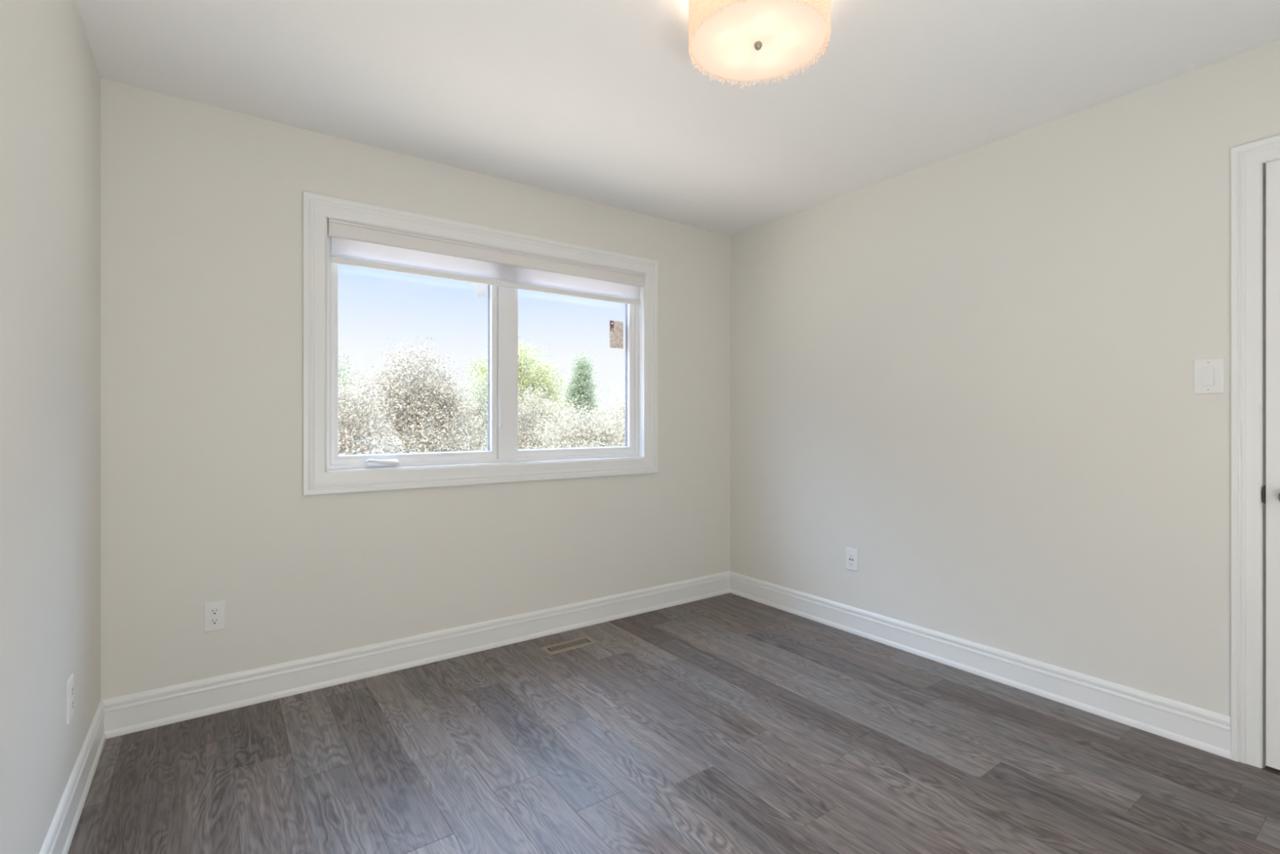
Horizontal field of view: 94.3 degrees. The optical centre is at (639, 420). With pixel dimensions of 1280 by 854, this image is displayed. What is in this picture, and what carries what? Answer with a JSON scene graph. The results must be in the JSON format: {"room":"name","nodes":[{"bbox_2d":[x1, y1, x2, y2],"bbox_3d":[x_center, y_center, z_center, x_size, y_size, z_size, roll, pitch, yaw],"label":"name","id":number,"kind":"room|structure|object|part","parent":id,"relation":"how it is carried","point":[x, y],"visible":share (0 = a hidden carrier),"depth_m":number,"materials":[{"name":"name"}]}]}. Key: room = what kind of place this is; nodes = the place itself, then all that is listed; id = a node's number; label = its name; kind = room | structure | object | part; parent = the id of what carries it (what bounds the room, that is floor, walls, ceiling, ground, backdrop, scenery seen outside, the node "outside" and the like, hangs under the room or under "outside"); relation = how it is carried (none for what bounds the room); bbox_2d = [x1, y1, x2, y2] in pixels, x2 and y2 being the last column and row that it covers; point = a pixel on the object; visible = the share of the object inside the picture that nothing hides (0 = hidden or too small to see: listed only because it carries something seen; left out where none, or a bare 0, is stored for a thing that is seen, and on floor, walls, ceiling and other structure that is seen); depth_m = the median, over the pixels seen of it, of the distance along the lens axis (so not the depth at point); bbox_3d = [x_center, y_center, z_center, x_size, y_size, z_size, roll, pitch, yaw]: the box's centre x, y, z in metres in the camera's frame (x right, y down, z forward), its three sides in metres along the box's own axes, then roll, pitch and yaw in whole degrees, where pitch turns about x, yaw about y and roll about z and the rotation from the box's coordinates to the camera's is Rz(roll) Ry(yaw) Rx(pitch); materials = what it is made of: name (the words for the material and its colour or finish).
{"room":"empty bedroom","nodes":[
{"label":"empty bedroom","id":0,"kind":"room"},
{"bbox_2d":[0,0,100,853],"bbox_3d":[-0.999,-0.045,0.651,0.190,2.440,3.670,0,0,-36],"label":"wall","id":1,"kind":"structure","parent":0,"point":[50,77],"depth_m":1.46,"materials":[{"name":"white paint"}]},
{"bbox_2d":[66,673,73,724],"bbox_3d":[-1.641,0.801,1.713,0.008,0.119,0.072,0,0,-36],"label":"wall outlet","id":2,"kind":"object","parent":1,"relation":"attached to","point":[70,682],"visible":1,"depth_m":1.70,"materials":[{"name":"white plastic"}]},
{"bbox_2d":[71,684,73,697],"bbox_3d":[-1.639,0.782,1.714,0.004,0.028,0.032,0,0,-36],"label":"socket","id":3,"kind":"object","parent":2,"relation":"attached to","point":[72,686],"depth_m":1.71,"materials":[{"name":"grey plastic"}]},
{"bbox_2d":[71,698,73,711],"bbox_3d":[-1.639,0.821,1.714,0.004,0.028,0.032,0,0,-36],"label":"socket","id":4,"kind":"object","parent":2,"relation":"attached to","point":[72,700],"depth_m":1.71,"materials":[{"name":"grey plastic"}]},
{"bbox_2d":[39,699,106,853],"bbox_3d":[-0.970,1.104,0.789,0.016,0.142,3.480,0,0,-36],"label":"baseboard","id":5,"kind":"structure","parent":1,"relation":"attached to","point":[58,840],"depth_m":1.75,"materials":[{"name":"white paint"}]},
{"bbox_2d":[100,78,729,699],"bbox_3d":[-0.744,-0.085,3.213,3.597,2.760,0.190,0,0,-36],"label":"wall","id":6,"kind":"structure","parent":0,"point":[202,500],"depth_m":2.52,"materials":[{"name":"white paint"}]},
{"bbox_2d":[203,600,225,632],"bbox_3d":[-1.713,0.789,2.393,0.072,0.119,0.008,0,0,-36],"label":"wall outlet","id":7,"kind":"object","parent":6,"relation":"attached to","point":[214,612],"visible":1,"depth_m":2.39,"materials":[{"name":"white plastic"}]},
{"bbox_2d":[209,607,219,615],"bbox_3d":[-1.712,0.769,2.392,0.032,0.028,0.004,0,0,-36],"label":"socket","id":8,"kind":"object","parent":7,"relation":"attached to","point":[213,611],"depth_m":2.39,"materials":[{"name":"grey plastic"}]},
{"bbox_2d":[209,617,219,625],"bbox_3d":[-1.712,0.808,2.392,0.032,0.028,0.004,0,0,-36],"label":"socket","id":9,"kind":"object","parent":7,"relation":"attached to","point":[213,620],"depth_m":2.39,"materials":[{"name":"grey plastic"}]},
{"bbox_2d":[101,571,729,738],"bbox_3d":[-0.683,1.104,3.129,3.217,0.142,0.016,0,0,-36],"label":"baseboard","id":10,"kind":"structure","parent":6,"relation":"attached to","point":[131,713],"depth_m":2.73,"materials":[{"name":"white paint"}]},
{"bbox_2d":[302,191,657,495],"bbox_3d":[-0.675,-0.333,3.133,1.929,1.316,0.020,0,0,-36],"label":"trim","id":11,"kind":"structure","parent":6,"relation":"attached to","point":[316,206],"depth_m":2.83,"materials":[{"name":"white paint"}]},
{"bbox_2d":[325,216,644,471],"bbox_3d":[-0.715,-0.337,3.188,1.748,1.130,0.134,0,0,-36],"label":"window","id":12,"kind":"structure","parent":6,"relation":"in","point":[503,302],"depth_m":3.17,"materials":[{"name":"white paint"}]},
{"bbox_3d":[-1.199,0.194,2.775,0.144,0.033,0.027,0,0,-30],"label":"crank handle","id":13,"kind":"part","parent":12,"relation":"part of","materials":[{"name":"white plastic"}]},
{"bbox_3d":[-1.099,-0.337,2.953,0.794,1.076,0.058,0,0,-36],"label":"sash","id":14,"kind":"part","parent":12,"relation":"part of","materials":[{"name":"white plastic"}]},
{"bbox_2d":[327,218,643,431],"bbox_3d":[-0.697,-0.425,3.162,1.736,0.944,0.054,0,0,-36],"label":"roller blind","id":15,"kind":"object","parent":12,"relation":"attached to","point":[353,244],"visible":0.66,"depth_m":3.01,"materials":[{"name":"white fabric"}]},
{"bbox_3d":[-1.398,-0.417,2.658,0.004,0.814,0.022,0,0,-36],"label":"bead chain","id":16,"kind":"part","parent":15,"relation":"part of","materials":[{"name":"white plastic"}]},
{"bbox_3d":[-0.742,0.010,3.159,0.018,0.160,0.005,0,0,-36],"label":"lock plate","id":17,"kind":"part","parent":12,"relation":"part of","materials":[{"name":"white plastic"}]},
{"bbox_3d":[-0.736,-0.034,3.147,0.011,0.154,0.024,0,0,-25],"label":"lock lever","id":18,"kind":"part","parent":12,"relation":"part of","materials":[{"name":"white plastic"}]},
{"bbox_3d":[-0.370,-0.337,3.481,0.788,1.076,0.054,0,0,-36],"label":"sash","id":19,"kind":"part","parent":12,"relation":"part of","materials":[{"name":"white plastic"}]},
{"bbox_2d":[609,320,622,348],"bbox_3d":[-0.145,-0.530,3.673,0.100,0.168,0.001,0,0,-36],"label":"window sticker","id":20,"kind":"object","parent":12,"relation":"attached to","point":[615,326],"visible":1,"depth_m":3.67,"materials":[{"name":"paper"}]},
{"bbox_2d":[67,592,1279,853],"bbox_3d":[0.691,1.235,1.861,4.367,0.120,3.780,0,0,-36],"label":"floor","id":21,"kind":"structure","parent":0,"point":[726,723],"depth_m":2.04,"materials":[{"name":"grey wood"}]},
{"bbox_2d":[540,635,597,654],"bbox_3d":[-0.369,1.172,3.103,0.286,0.006,0.114,0,0,-36],"label":"floor vent","id":22,"kind":"object","parent":21,"relation":"in","point":[584,641],"visible":1,"depth_m":3.09,"materials":[{"name":"beige metal"}]},
{"bbox_2d":[547,638,589,651],"bbox_3d":[-0.369,1.172,3.103,0.219,0.003,0.062,0,0,-36],"label":"grille","id":23,"kind":"object","parent":22,"relation":"attached to","point":[576,642],"depth_m":3.10,"materials":[{"name":"beige metal"}]},
{"bbox_2d":[75,0,1279,235],"bbox_3d":[0.692,-1.365,1.869,4.357,0.200,3.670,0,0,-36],"label":"ceiling","id":24,"kind":"structure","parent":0,"point":[605,102],"depth_m":2.20,"materials":[{"name":"white paint"}]},
{"bbox_2d":[688,0,831,88],"bbox_3d":[0.338,-1.161,1.704,0.400,0.208,0.399,0,0,-36],"label":"ceiling lamp","id":25,"kind":"object","parent":24,"relation":"attached to","point":[735,40],"visible":1,"depth_m":1.67,"materials":[{"name":"white glass"}]},
{"bbox_2d":[729,40,1279,768],"bbox_3d":[1.742,-0.045,2.624,0.130,2.440,3.670,0,0,-36],"label":"wall","id":26,"kind":"structure","parent":0,"point":[969,374],"depth_m":2.60,"materials":[{"name":"white paint"}]},
{"bbox_2d":[845,546,857,571],"bbox_3d":[1.173,0.771,3.296,0.009,0.120,0.076,0,0,-36],"label":"wall outlet","id":27,"kind":"object","parent":26,"relation":"attached to","point":[851,554],"visible":1,"depth_m":3.29,"materials":[{"name":"white plastic"}]},
{"bbox_2d":[848,552,853,565],"bbox_3d":[1.172,0.771,3.295,0.004,0.067,0.034,0,0,-36],"label":"socket","id":28,"kind":"object","parent":27,"relation":"attached to","point":[851,555],"depth_m":3.29,"materials":[{"name":"grey plastic"}]},
{"bbox_2d":[729,570,1231,759],"bbox_3d":[1.333,1.104,3.067,0.016,0.142,2.472,0,0,-36],"label":"baseboard","id":29,"kind":"structure","parent":26,"relation":"attached to","point":[1203,729],"depth_m":2.60,"materials":[{"name":"white paint"}]},
{"bbox_2d":[1193,357,1224,394],"bbox_3d":[2.022,-0.158,2.114,0.013,0.127,0.081,0,0,-36],"label":"light switch","id":30,"kind":"object","parent":26,"relation":"attached to","point":[1208,373],"visible":1,"depth_m":2.11,"materials":[{"name":"white plastic"}]},
{"bbox_2d":[1231,134,1279,768],"bbox_3d":[2.322,0.115,1.690,0.020,2.118,0.919,0,0,-36],"label":"trim","id":31,"kind":"structure","parent":26,"relation":"attached to","point":[1247,160],"depth_m":2.03,"materials":[{"name":"white paint"}]},
{"bbox_2d":[1262,162,1266,768],"bbox_3d":[2.383,0.143,1.734,0.130,2.064,0.788,0,0,-36],"label":"trim","id":32,"kind":"structure","parent":26,"relation":"attached to","point":[1264,164],"depth_m":2.01,"materials":[{"name":"white paint"}]},
{"bbox_2d":[1261,159,1279,769],"bbox_3d":[2.316,0.145,1.685,0.111,2.038,0.774,0,0,-36],"label":"door","id":33,"kind":"structure","parent":26,"relation":"in","point":[1270,492],"depth_m":1.99,"materials":[{"name":"white paint"}]},
{"bbox_3d":[2.113,0.250,2.011,0.044,0.060,0.007,0,0,-36],"label":"strike plate","id":34,"kind":"part","parent":33,"relation":"part of","materials":[{"name":"brown metal"}]},
{"label":"outside","id":35,"kind":"structure","parent":0,"visible":0},
{"bbox_2d":[338,435,622,453],"bbox_3d":[-13.827,4.225,92.616,200.000,0.300,159.400,0,0,-36],"label":"ground","id":36,"kind":"structure","parent":35,"point":[444,435],"depth_m":104.09,"materials":[{"name":"grey"}]},
{"bbox_2d":[337,345,370,453],"bbox_3d":[-15.732,0.179,29.385,4.898,7.896,4.703,0,0,-20],"label":"tree","id":37,"kind":"object","parent":36,"relation":"on","point":[340,375],"visible":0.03,"depth_m":29.55,"materials":[{"name":"green plant"}]},
{"bbox_2d":[337,369,417,454],"bbox_3d":[-6.526,1.395,13.092,3.544,5.463,2.821,0,0,-5],"label":"bush","id":38,"kind":"object","parent":36,"relation":"on","point":[351,418],"visible":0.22,"depth_m":13.08,"materials":[{"name":"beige plant"}]},
{"bbox_2d":[341,336,488,453],"bbox_3d":[-5.932,0.885,16.554,3.731,6.485,4.436,0,0,30],"label":"bush","id":39,"kind":"object","parent":36,"relation":"on","point":[410,406],"visible":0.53,"depth_m":16.04,"materials":[{"name":"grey plant"}]},
{"bbox_2d":[380,438,481,452],"bbox_3d":[-3.815,2.225,11.408,3.230,3.802,2.199,0,0,-43],"label":"shrub","id":40,"kind":"object","parent":36,"relation":"on","point":[426,450],"visible":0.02,"depth_m":11.34,"materials":[{"name":"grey plant"}]},
{"bbox_2d":[438,368,488,450],"bbox_3d":[-6.293,1.060,23.131,2.730,6.134,3.465,0,0,30],"label":"tree","id":41,"kind":"object","parent":36,"relation":"on","point":[482,410],"visible":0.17,"depth_m":22.96,"materials":[{"name":"grey plant"}]},
{"bbox_2d":[462,334,577,447],"bbox_3d":[-6.112,-0.316,30.953,6.162,8.885,4.625,0,0,-33],"label":"tree","id":42,"kind":"object","parent":36,"relation":"on","point":[537,377],"visible":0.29,"depth_m":30.97,"materials":[{"name":"green plant"}]},
{"bbox_2d":[474,380,583,450],"bbox_3d":[-3.530,1.327,20.833,4.401,5.600,3.005,0,0,-43],"label":"tree","id":43,"kind":"object","parent":36,"relation":"on","point":[530,428],"visible":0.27,"depth_m":20.52,"materials":[{"name":"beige plant"}]},
{"bbox_2d":[526,387,573,431],"bbox_3d":[-11.633,-0.057,70.328,12.763,9.476,9.924,0,0,-36],"label":"tree","id":44,"kind":"object","parent":36,"relation":"on","point":[537,388],"visible":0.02,"depth_m":68.97,"materials":[{"name":"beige plant"}]},
{"bbox_2d":[523,394,625,448],"bbox_3d":[-1.452,1.655,16.188,3.680,4.945,2.614,0,0,-22],"label":"tree","id":45,"kind":"object","parent":36,"relation":"on","point":[606,427],"visible":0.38,"depth_m":15.89,"materials":[{"name":"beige plant"}]},
{"bbox_2d":[557,348,604,435],"bbox_3d":[-4.063,-0.335,40.152,3.695,8.922,3.120,0,0,-29],"label":"columnar tree","id":46,"kind":"object","parent":36,"relation":"on","point":[582,376],"visible":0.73,"depth_m":39.84,"materials":[{"name":"green plant"}]},
{"bbox_2d":[547,431,616,447],"bbox_3d":[-0.900,2.134,13.319,3.481,3.985,2.078,0,0,-36],"label":"shrub","id":47,"kind":"object","parent":36,"relation":"on","point":[584,441],"visible":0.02,"depth_m":13.16,"materials":[{"name":"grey plant"}]},
{"bbox_2d":[555,388,617,437],"bbox_3d":[-7.422,0.043,80.829,9.390,8.620,11.370,0,0,33],"label":"tree","id":48,"kind":"object","parent":36,"relation":"on","point":[593,388],"visible":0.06,"depth_m":81.09,"materials":[{"name":"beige plant"}]},
{"bbox_2d":[595,393,625,432],"bbox_3d":[-4.070,0.015,92.277,12.106,8.229,9.307,0,0,-29],"label":"tree","id":49,"kind":"object","parent":36,"relation":"on","point":[611,393],"visible":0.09,"depth_m":91.16,"materials":[{"name":"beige plant"}]},
{"bbox_2d":[602,386,625,446],"bbox_3d":[-0.462,1.296,25.747,3.151,5.662,3.161,0,0,5],"label":"tree","id":50,"kind":"object","parent":36,"relation":"on","point":[619,402],"visible":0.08,"depth_m":25.50,"materials":[{"name":"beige plant"}]}
]}

